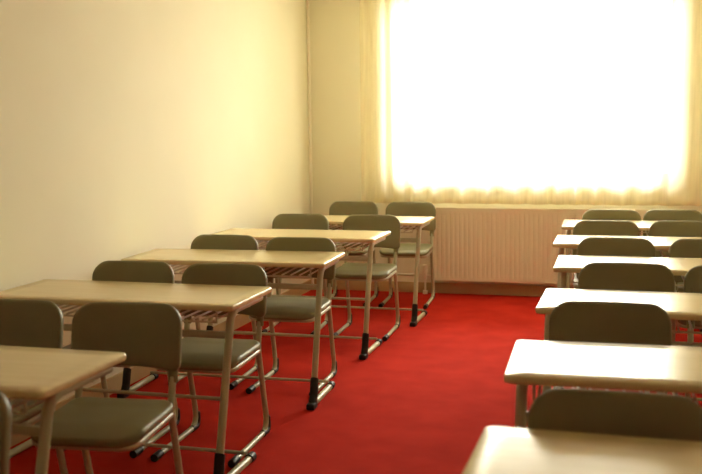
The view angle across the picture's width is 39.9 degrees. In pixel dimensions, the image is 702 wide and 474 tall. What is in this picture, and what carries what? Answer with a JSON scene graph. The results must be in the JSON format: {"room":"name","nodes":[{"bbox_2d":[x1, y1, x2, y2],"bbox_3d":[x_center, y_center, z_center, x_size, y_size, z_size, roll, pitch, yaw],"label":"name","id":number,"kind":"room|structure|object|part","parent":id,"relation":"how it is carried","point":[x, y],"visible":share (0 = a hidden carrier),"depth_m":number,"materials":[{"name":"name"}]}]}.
{"room":"classroom","nodes":[
{"label":"classroom","id":0,"kind":"room"},
{"bbox_2d":[0,0,309,402],"bbox_3d":[-2.048,-0.256,3.599,0.445,2.750,11.555,1,7,15],"label":"wall","id":1,"kind":"structure","parent":0,"point":[128,128],"depth_m":5.80,"materials":[{"name":"beige paint"}]},
{"bbox_2d":[11,279,311,446],"bbox_3d":[-1.897,1.065,3.716,0.014,0.095,11.076,1,7,16],"label":"baseboard","id":2,"kind":"structure","parent":1,"relation":"attached to","point":[114,382],"depth_m":5.74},
{"bbox_2d":[306,0,313,283],"bbox_3d":[-0.371,-0.879,8.798,0.025,2.750,0.025,1,7,15],"label":"pipe","id":3,"kind":"object","parent":1,"relation":"attached to","point":[307,1],"visible":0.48,"depth_m":8.76,"materials":[{"name":"beige metal"}]},
{"bbox_2d":[9,289,701,473],"bbox_3d":[0.065,1.200,3.192,4.790,0.100,11.555,1,7,15],"label":"floor","id":4,"kind":"structure","parent":0,"point":[423,400],"depth_m":5.35,"materials":[{"name":"red carpet"}]},
{"bbox_2d":[0,392,11,473],"bbox_3d":[-1.137,0.831,2.398,0.438,0.845,0.525,1,7,15],"label":"chair","id":5,"kind":"object","parent":4,"relation":"on","point":[5,408],"visible":1,"depth_m":2.48,"materials":[{"name":"green plastic"}]},
{"bbox_2d":[0,299,67,473],"bbox_3d":[-1.366,0.691,3.630,0.438,0.845,0.525,1,7,12],"label":"chair","id":6,"kind":"object","parent":4,"relation":"on","point":[23,323],"visible":0.45,"depth_m":3.76,"materials":[{"name":"green plastic"}]},
{"bbox_3d":[-1.379,0.657,3.569,0.415,0.060,0.405,1,7,12],"label":"seat","id":7,"kind":"part","parent":6,"relation":"part of","materials":[{"name":"green plastic"}]},
{"bbox_3d":[-1.378,0.684,3.572,0.398,0.032,0.385,1,7,12],"label":"seat frame","id":8,"kind":"part","parent":6,"relation":"part of","materials":[{"name":"beige paint"}]},
{"bbox_3d":[-1.327,0.395,3.785,0.438,0.293,0.090,1,7,12],"label":"backrest","id":9,"kind":"part","parent":6,"relation":"part of","materials":[{"name":"green plastic"}]},
{"bbox_2d":[0,345,125,473],"bbox_3d":[-1.398,0.791,3.099,1.200,0.771,0.650,1,7,16],"label":"desk","id":10,"kind":"object","parent":4,"relation":"on","point":[46,375],"visible":0.99,"depth_m":2.94,"materials":[{"name":"beige wood"}]},
{"bbox_3d":[-0.865,0.813,2.958,0.034,0.742,0.540,1,7,16],"label":"leg","id":11,"kind":"part","parent":10,"relation":"part of","materials":[{"name":"beige paint"}]},
{"bbox_2d":[31,302,182,473],"bbox_3d":[-0.881,0.697,3.529,0.438,0.845,0.525,0,7,10],"label":"chair","id":12,"kind":"object","parent":4,"relation":"on","point":[149,334],"visible":0.84,"depth_m":3.64,"materials":[{"name":"green plastic"}]},
{"bbox_3d":[-0.891,0.662,3.468,0.415,0.060,0.405,0,7,10],"label":"seat","id":13,"kind":"part","parent":12,"relation":"part of","materials":[{"name":"green plastic"}]},
{"bbox_3d":[-0.891,0.690,3.471,0.398,0.032,0.385,0,7,10],"label":"seat frame","id":14,"kind":"part","parent":12,"relation":"part of","materials":[{"name":"beige paint"}]},
{"bbox_3d":[-0.852,0.400,3.687,0.438,0.293,0.090,0,7,10],"label":"backrest","id":15,"kind":"part","parent":12,"relation":"part of","materials":[{"name":"green plastic"}]},
{"bbox_2d":[62,261,179,457],"bbox_3d":[-1.129,0.566,4.687,0.438,0.845,0.525,1,7,13],"label":"chair","id":16,"kind":"object","parent":4,"relation":"on","point":[123,271],"visible":0.17,"depth_m":4.84,"materials":[{"name":"green plastic"}]},
{"bbox_3d":[-1.142,0.531,4.627,0.415,0.060,0.405,1,7,13],"label":"seat","id":17,"kind":"part","parent":16,"relation":"part of","materials":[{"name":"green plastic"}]},
{"bbox_3d":[-1.089,0.269,4.843,0.438,0.293,0.090,1,7,13],"label":"backrest","id":18,"kind":"part","parent":16,"relation":"part of","materials":[{"name":"green plastic"}]},
{"bbox_2d":[0,279,271,473],"bbox_3d":[-1.021,0.639,4.373,1.200,0.771,0.650,1,7,16],"label":"desk","id":19,"kind":"object","parent":4,"relation":"on","point":[232,299],"visible":0.8,"depth_m":4.26,"materials":[{"name":"beige wood"}]},
{"bbox_3d":[-1.551,0.640,4.527,0.034,0.742,0.540,1,7,16],"label":"leg","id":20,"kind":"part","parent":19,"relation":"part of","materials":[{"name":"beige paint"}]},
{"bbox_3d":[-0.488,0.661,4.232,0.034,0.742,0.540,1,7,16],"label":"leg","id":21,"kind":"part","parent":19,"relation":"part of","materials":[{"name":"beige paint"}]},
{"bbox_2d":[150,263,270,467],"bbox_3d":[-0.657,0.576,4.548,0.438,0.845,0.525,1,7,14],"label":"chair","id":22,"kind":"object","parent":4,"relation":"on","point":[198,355],"visible":0.66,"depth_m":4.64,"materials":[{"name":"green plastic"}]},
{"bbox_3d":[-0.671,0.569,4.491,0.398,0.032,0.385,1,7,14],"label":"seat frame","id":23,"kind":"part","parent":22,"relation":"part of","materials":[{"name":"beige paint"}]},
{"bbox_3d":[-0.671,0.541,4.488,0.415,0.060,0.405,1,7,14],"label":"seat","id":24,"kind":"part","parent":22,"relation":"part of","materials":[{"name":"green plastic"}]},
{"bbox_3d":[-0.615,0.280,4.703,0.438,0.293,0.090,1,7,14],"label":"backrest","id":25,"kind":"part","parent":22,"relation":"part of","materials":[{"name":"green plastic"}]},
{"bbox_2d":[168,234,257,389],"bbox_3d":[-0.821,0.430,5.822,0.438,0.845,0.525,1,7,13],"label":"chair","id":26,"kind":"object","parent":4,"relation":"on","point":[205,241],"visible":0.2,"depth_m":5.97,"materials":[{"name":"green plastic"}]},
{"bbox_3d":[-0.835,0.396,5.761,0.415,0.060,0.405,1,7,13],"label":"seat","id":27,"kind":"part","parent":26,"relation":"part of","materials":[{"name":"green plastic"}]},
{"bbox_3d":[-0.834,0.424,5.764,0.398,0.032,0.385,1,7,13],"label":"seat frame","id":28,"kind":"part","parent":26,"relation":"part of","materials":[{"name":"beige paint"}]},
{"bbox_3d":[-0.781,0.134,5.977,0.438,0.293,0.090,1,7,13],"label":"backrest","id":29,"kind":"part","parent":26,"relation":"part of","materials":[{"name":"green plastic"}]},
{"bbox_2d":[117,248,344,409],"bbox_3d":[-0.684,0.498,5.549,1.200,0.771,0.650,1,7,14],"label":"desk","id":30,"kind":"object","parent":4,"relation":"on","point":[322,260],"visible":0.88,"depth_m":5.43,"materials":[{"name":"beige wood"}]},
{"bbox_3d":[-1.219,0.501,5.684,0.034,0.742,0.540,1,7,14],"label":"leg","id":31,"kind":"part","parent":30,"relation":"part of","materials":[{"name":"beige paint"}]},
{"bbox_3d":[-0.146,0.518,5.426,0.034,0.742,0.540,1,7,14],"label":"leg","id":32,"kind":"part","parent":30,"relation":"part of","materials":[{"name":"beige paint"}]},
{"bbox_2d":[246,237,336,394],"bbox_3d":[-0.343,0.445,5.642,0.438,0.845,0.525,1,7,14],"label":"chair","id":33,"kind":"object","parent":4,"relation":"on","point":[278,309],"visible":0.68,"depth_m":5.74,"materials":[{"name":"green plastic"}]},
{"bbox_3d":[-0.357,0.411,5.581,0.415,0.060,0.405,1,7,14],"label":"seat","id":34,"kind":"part","parent":33,"relation":"part of","materials":[{"name":"green plastic"}]},
{"bbox_3d":[-0.357,0.439,5.584,0.398,0.032,0.385,1,7,14],"label":"seat frame","id":35,"kind":"part","parent":33,"relation":"part of","materials":[{"name":"beige paint"}]},
{"bbox_3d":[-0.301,0.149,5.797,0.438,0.293,0.090,1,7,14],"label":"backrest","id":36,"kind":"part","parent":33,"relation":"part of","materials":[{"name":"green plastic"}]},
{"bbox_2d":[262,214,328,335],"bbox_3d":[-0.415,0.268,7.176,0.438,0.845,0.525,1,7,11],"label":"chair","id":37,"kind":"object","parent":4,"relation":"on","point":[281,221],"visible":0.21,"depth_m":7.33,"materials":[{"name":"green plastic"}]},
{"bbox_3d":[-0.426,0.262,7.117,0.398,0.032,0.385,1,7,11],"label":"seat frame","id":38,"kind":"part","parent":37,"relation":"part of","materials":[{"name":"beige paint"}]},
{"bbox_3d":[-0.382,-0.028,7.333,0.438,0.293,0.090,1,7,11],"label":"backrest","id":39,"kind":"part","parent":37,"relation":"part of","materials":[{"name":"green plastic"}]},
{"bbox_2d":[206,228,390,359],"bbox_3d":[-0.376,0.366,6.656,1.200,0.771,0.650,1,7,16],"label":"desk","id":40,"kind":"object","parent":4,"relation":"on","point":[355,237],"visible":0.59,"depth_m":6.51,"materials":[{"name":"beige wood"}]},
{"bbox_3d":[-0.905,0.367,6.812,0.034,0.742,0.540,1,7,16],"label":"leg","id":41,"kind":"part","parent":40,"relation":"part of","materials":[{"name":"beige paint"}]},
{"bbox_3d":[0.157,0.388,6.513,0.034,0.742,0.540,1,7,16],"label":"leg","id":42,"kind":"part","parent":40,"relation":"part of","materials":[{"name":"beige paint"}]},
{"bbox_2d":[329,201,377,306],"bbox_3d":[-0.014,0.133,8.301,0.438,0.845,0.525,1,7,12],"label":"chair","id":43,"kind":"object","parent":4,"relation":"on","point":[348,208],"visible":0.39,"depth_m":8.45,"materials":[{"name":"green plastic"}]},
{"bbox_3d":[-0.026,0.098,8.241,0.415,0.060,0.405,1,7,12],"label":"seat","id":44,"kind":"part","parent":43,"relation":"part of","materials":[{"name":"green plastic"}]},
{"bbox_3d":[0.025,-0.164,8.457,0.438,0.293,0.090,1,7,12],"label":"backrest","id":45,"kind":"part","parent":43,"relation":"part of","materials":[{"name":"green plastic"}]},
{"bbox_3d":[-0.026,0.126,8.243,0.398,0.032,0.385,1,7,12],"label":"seat frame","id":46,"kind":"part","parent":43,"relation":"part of","materials":[{"name":"beige paint"}]},
{"bbox_2d":[278,215,434,326],"bbox_3d":[0.014,0.245,7.661,1.200,0.771,0.650,1,7,16],"label":"desk","id":47,"kind":"object","parent":4,"relation":"on","point":[413,221],"visible":0.38,"depth_m":7.41,"materials":[{"name":"beige laminate"}]},
{"bbox_3d":[0.546,0.267,7.516,0.034,0.742,0.540,1,7,16],"label":"leg","id":48,"kind":"part","parent":47,"relation":"part of","materials":[{"name":"beige paint"}]},
{"bbox_2d":[334,215,400,340],"bbox_3d":[0.112,0.280,7.021,0.438,0.845,0.525,1,7,14],"label":"chair","id":49,"kind":"object","parent":4,"relation":"on","point":[347,272],"visible":0.8,"depth_m":7.12,"materials":[{"name":"green plastic"}]},
{"bbox_3d":[0.098,0.273,6.963,0.398,0.032,0.385,1,7,14],"label":"seat frame","id":50,"kind":"part","parent":49,"relation":"part of","materials":[{"name":"beige paint"}]},
{"bbox_3d":[0.098,0.245,6.960,0.415,0.060,0.405,1,7,14],"label":"seat","id":51,"kind":"part","parent":49,"relation":"part of","materials":[{"name":"green plastic"}]},
{"bbox_3d":[0.154,-0.017,7.176,0.438,0.293,0.090,1,7,14],"label":"backrest","id":52,"kind":"part","parent":49,"relation":"part of","materials":[{"name":"green plastic"}]},
{"bbox_2d":[378,202,435,308],"bbox_3d":[0.478,0.142,8.172,0.438,0.845,0.525,1,7,12],"label":"chair","id":53,"kind":"object","parent":4,"relation":"on","point":[420,209],"visible":0.75,"depth_m":8.28,"materials":[{"name":"green plastic"}]},
{"bbox_3d":[0.465,0.107,8.112,0.415,0.060,0.405,1,7,12],"label":"seat","id":54,"kind":"part","parent":53,"relation":"part of","materials":[{"name":"green plastic"}]},
{"bbox_3d":[0.465,0.135,8.115,0.398,0.032,0.385,1,7,12],"label":"seat frame","id":55,"kind":"part","parent":53,"relation":"part of","materials":[{"name":"beige paint"}]},
{"bbox_3d":[0.516,-0.155,8.328,0.438,0.293,0.090,1,7,12],"label":"backrest","id":56,"kind":"part","parent":53,"relation":"part of","materials":[{"name":"green plastic"}]},
{"bbox_2d":[462,426,701,473],"bbox_3d":[0.820,0.897,1.952,1.200,0.771,0.650,1,7,16],"label":"desk","id":57,"kind":"object","parent":4,"relation":"on","point":[499,450],"visible":1,"depth_m":2.17,"materials":[{"name":"beige wood"}]},
{"bbox_2d":[504,340,701,428],"bbox_3d":[1.077,0.782,2.916,1.200,0.771,0.650,1,7,14],"label":"desk","id":58,"kind":"object","parent":4,"relation":"on","point":[659,368],"visible":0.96,"depth_m":2.93,"materials":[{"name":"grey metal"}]},
{"bbox_3d":[0.543,0.785,3.054,0.034,0.742,0.540,1,7,14],"label":"leg","id":59,"kind":"part","parent":58,"relation":"part of","materials":[{"name":"beige paint"}]},
{"bbox_2d":[572,220,639,288],"bbox_3d":[1.683,0.333,6.393,0.438,0.845,0.525,1,7,14],"label":"chair","id":60,"kind":"object","parent":4,"relation":"on","point":[585,227],"visible":0.19,"depth_m":6.55,"materials":[{"name":"green plastic"}]},
{"bbox_3d":[1.669,0.298,6.332,0.415,0.060,0.405,1,7,14],"label":"seat","id":61,"kind":"part","parent":60,"relation":"part of","materials":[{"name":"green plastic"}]},
{"bbox_3d":[1.727,0.037,6.547,0.438,0.293,0.090,1,7,14],"label":"backrest","id":62,"kind":"part","parent":60,"relation":"part of","materials":[{"name":"green plastic"}]},
{"bbox_2d":[561,220,655,288],"bbox_3d":[2.137,0.297,6.986,1.200,0.771,0.650,1,7,15],"label":"desk","id":63,"kind":"object","parent":4,"relation":"on","point":[568,225],"visible":0.24,"depth_m":6.98,"materials":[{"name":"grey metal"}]},
{"bbox_3d":[1.604,0.299,7.131,0.034,0.742,0.540,1,7,15],"label":"leg","id":64,"kind":"part","parent":63,"relation":"part of","materials":[{"name":"beige paint"}]},
{"bbox_2d":[549,301,671,393],"bbox_3d":[0.913,0.686,3.427,0.438,0.845,0.525,1,7,14],"label":"chair","id":65,"kind":"object","parent":4,"relation":"on","point":[569,321],"visible":0.25,"depth_m":3.58,"materials":[{"name":"green plastic"}]},
{"bbox_3d":[0.957,0.390,3.582,0.438,0.293,0.090,1,7,14],"label":"backrest","id":66,"kind":"part","parent":65,"relation":"part of","materials":[{"name":"green plastic"}]},
{"bbox_2d":[582,209,640,233],"bbox_3d":[1.938,0.235,7.213,0.438,0.845,0.525,1,7,15],"label":"chair","id":67,"kind":"object","parent":4,"relation":"on","point":[593,214],"visible":0.06,"depth_m":7.37,"materials":[{"name":"green plastic"}]},
{"bbox_2d":[527,388,701,441],"bbox_3d":[0.608,0.828,2.236,0.438,0.845,0.525,1,7,16],"label":"chair","id":68,"kind":"object","parent":4,"relation":"on","point":[592,411],"visible":0.49,"depth_m":2.39,"materials":[{"name":"green plastic"}]},
{"bbox_2d":[576,237,655,392],"bbox_3d":[1.477,0.448,5.422,0.438,0.845,0.525,1,7,16],"label":"chair","id":69,"kind":"object","parent":4,"relation":"on","point":[590,246],"visible":0.14,"depth_m":5.58,"materials":[{"name":"green plastic"}]},
{"bbox_3d":[1.528,0.152,5.575,0.438,0.293,0.090,1,7,16],"label":"backrest","id":70,"kind":"part","parent":69,"relation":"part of","materials":[{"name":"green plastic"}]},
{"bbox_2d":[536,288,701,392],"bbox_3d":[1.369,0.661,3.924,1.200,0.771,0.650,1,7,16],"label":"desk","id":71,"kind":"object","parent":4,"relation":"on","point":[679,306],"visible":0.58,"depth_m":4.03,"materials":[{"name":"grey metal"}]},
{"bbox_3d":[0.841,0.661,4.085,0.034,0.742,0.540,1,7,16],"label":"leg","id":72,"kind":"part","parent":71,"relation":"part of","materials":[{"name":"beige paint"}]},
{"bbox_2d":[578,262,674,393],"bbox_3d":[1.254,0.568,4.416,0.438,0.845,0.525,1,7,15],"label":"chair","id":73,"kind":"object","parent":4,"relation":"on","point":[650,277],"visible":0.2,"depth_m":4.57,"materials":[{"name":"green plastic"}]},
{"bbox_3d":[1.299,0.271,4.571,0.438,0.293,0.090,1,7,15],"label":"backrest","id":74,"kind":"part","parent":73,"relation":"part of","materials":[{"name":"green plastic"}]},
{"bbox_2d":[553,255,701,400],"bbox_3d":[1.665,0.531,5.012,1.200,0.771,0.650,1,7,15],"label":"desk","id":75,"kind":"object","parent":4,"relation":"on","point":[564,264],"visible":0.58,"depth_m":5.10,"materials":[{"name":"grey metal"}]},
{"bbox_3d":[1.135,0.533,5.163,0.034,0.742,0.540,1,7,15],"label":"leg","id":76,"kind":"part","parent":75,"relation":"part of","materials":[{"name":"beige paint"}]},
{"bbox_2d":[553,235,701,287],"bbox_3d":[1.867,0.415,5.991,1.200,0.771,0.650,1,7,15],"label":"desk","id":77,"kind":"object","parent":4,"relation":"on","point":[661,244],"visible":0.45,"depth_m":6.05,"materials":[{"name":"beige wood"}]},
{"bbox_3d":[1.336,0.417,6.141,0.034,0.742,0.540,1,7,15],"label":"leg","id":78,"kind":"part","parent":77,"relation":"part of","materials":[{"name":"beige paint"}]},
{"bbox_2d":[643,209,701,331],"bbox_3d":[2.387,0.238,7.137,0.438,0.845,0.525,1,7,14],"label":"chair","id":79,"kind":"object","parent":4,"relation":"on","point":[655,214],"visible":0.09,"depth_m":7.30,"materials":[{"name":"green plastic"}]},
{"bbox_3d":[2.430,-0.058,7.292,0.438,0.293,0.090,1,7,14],"label":"backrest","id":80,"kind":"part","parent":79,"relation":"part of","materials":[{"name":"green plastic"}]},
{"bbox_2d":[649,221,701,292],"bbox_3d":[2.172,0.336,6.312,0.438,0.845,0.525,1,7,15],"label":"chair","id":81,"kind":"object","parent":4,"relation":"on","point":[658,228],"visible":0.2,"depth_m":6.48,"materials":[{"name":"green plastic"}]},
{"bbox_3d":[2.220,0.040,6.465,0.438,0.293,0.090,1,7,15],"label":"backrest","id":82,"kind":"part","parent":81,"relation":"part of","materials":[{"name":"green plastic"}]},
{"bbox_3d":[2.156,0.302,6.252,0.415,0.060,0.405,1,7,15],"label":"seat","id":83,"kind":"part","parent":81,"relation":"part of","materials":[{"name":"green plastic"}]},
{"bbox_2d":[669,239,701,394],"bbox_3d":[1.977,0.457,5.295,0.438,0.845,0.525,1,7,14],"label":"chair","id":84,"kind":"object","parent":4,"relation":"on","point":[681,248],"visible":0.21,"depth_m":5.47,"materials":[{"name":"green plastic"}]},
{"bbox_3d":[2.021,0.160,5.450,0.438,0.293,0.090,1,7,14],"label":"backrest","id":85,"kind":"part","parent":84,"relation":"part of","materials":[{"name":"green plastic"}]},
{"bbox_3d":[1.962,0.422,5.235,0.415,0.060,0.405,1,7,14],"label":"seat","id":86,"kind":"part","parent":84,"relation":"part of","materials":[{"name":"green plastic"}]},
{"bbox_3d":[1.962,0.450,5.238,0.398,0.032,0.385,1,7,14],"label":"seat frame","id":87,"kind":"part","parent":84,"relation":"part of","materials":[{"name":"beige paint"}]},
{"bbox_2d":[684,265,701,398],"bbox_3d":[1.710,0.578,4.282,0.438,0.845,0.525,1,7,15],"label":"chair","id":88,"kind":"object","parent":4,"relation":"on","point":[693,278],"visible":0.13,"depth_m":4.46,"materials":[{"name":"green plastic"}]},
{"bbox_3d":[1.758,0.281,4.435,0.438,0.293,0.090,1,7,15],"label":"backrest","id":89,"kind":"part","parent":88,"relation":"part of","materials":[{"name":"green plastic"}]},
{"bbox_2d":[309,0,701,286],"bbox_3d":[1.634,-0.861,8.421,4.109,2.750,0.240,1,7,15],"label":"wall","id":90,"kind":"structure","parent":0,"point":[334,24],"depth_m":8.73,"materials":[{"name":"beige paint"}]},
{"bbox_2d":[314,279,573,296],"bbox_3d":[1.617,0.472,8.452,4.081,0.095,0.014,1,7,15],"label":"baseboard","id":91,"kind":"structure","parent":90,"relation":"attached to","point":[453,288],"depth_m":8.63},
{"bbox_2d":[423,207,674,293],"bbox_3d":[1.668,0.140,8.342,2.128,0.780,0.113,1,7,15],"label":"panel radiator","id":92,"kind":"object","parent":90,"relation":"attached to","point":[471,244],"visible":0.57,"depth_m":8.38,"materials":[{"name":"metal"}]},
{"bbox_2d":[435,207,673,210],"bbox_3d":[1.707,-0.239,8.278,2.022,0.014,0.095,1,7,15],"label":"grille","id":93,"kind":"object","parent":92,"relation":"attached to","point":[437,208],"depth_m":8.33,"materials":[{"name":"metal"}]},
{"bbox_3d":[0.030,-1.631,2.864,4.790,0.100,11.555,1,7,15],"label":"ceiling","id":94,"kind":"structure","parent":0,"visible":0},
{"bbox_2d":[359,0,701,205],"bbox_3d":[1.531,-1.222,8.124,3.005,1.900,0.094,1,7,15],"label":"window curtain","id":95,"kind":"object","parent":94,"relation":"hanging from","point":[535,102],"visible":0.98,"depth_m":8.13,"materials":[{"name":"white fabric"}]}
]}

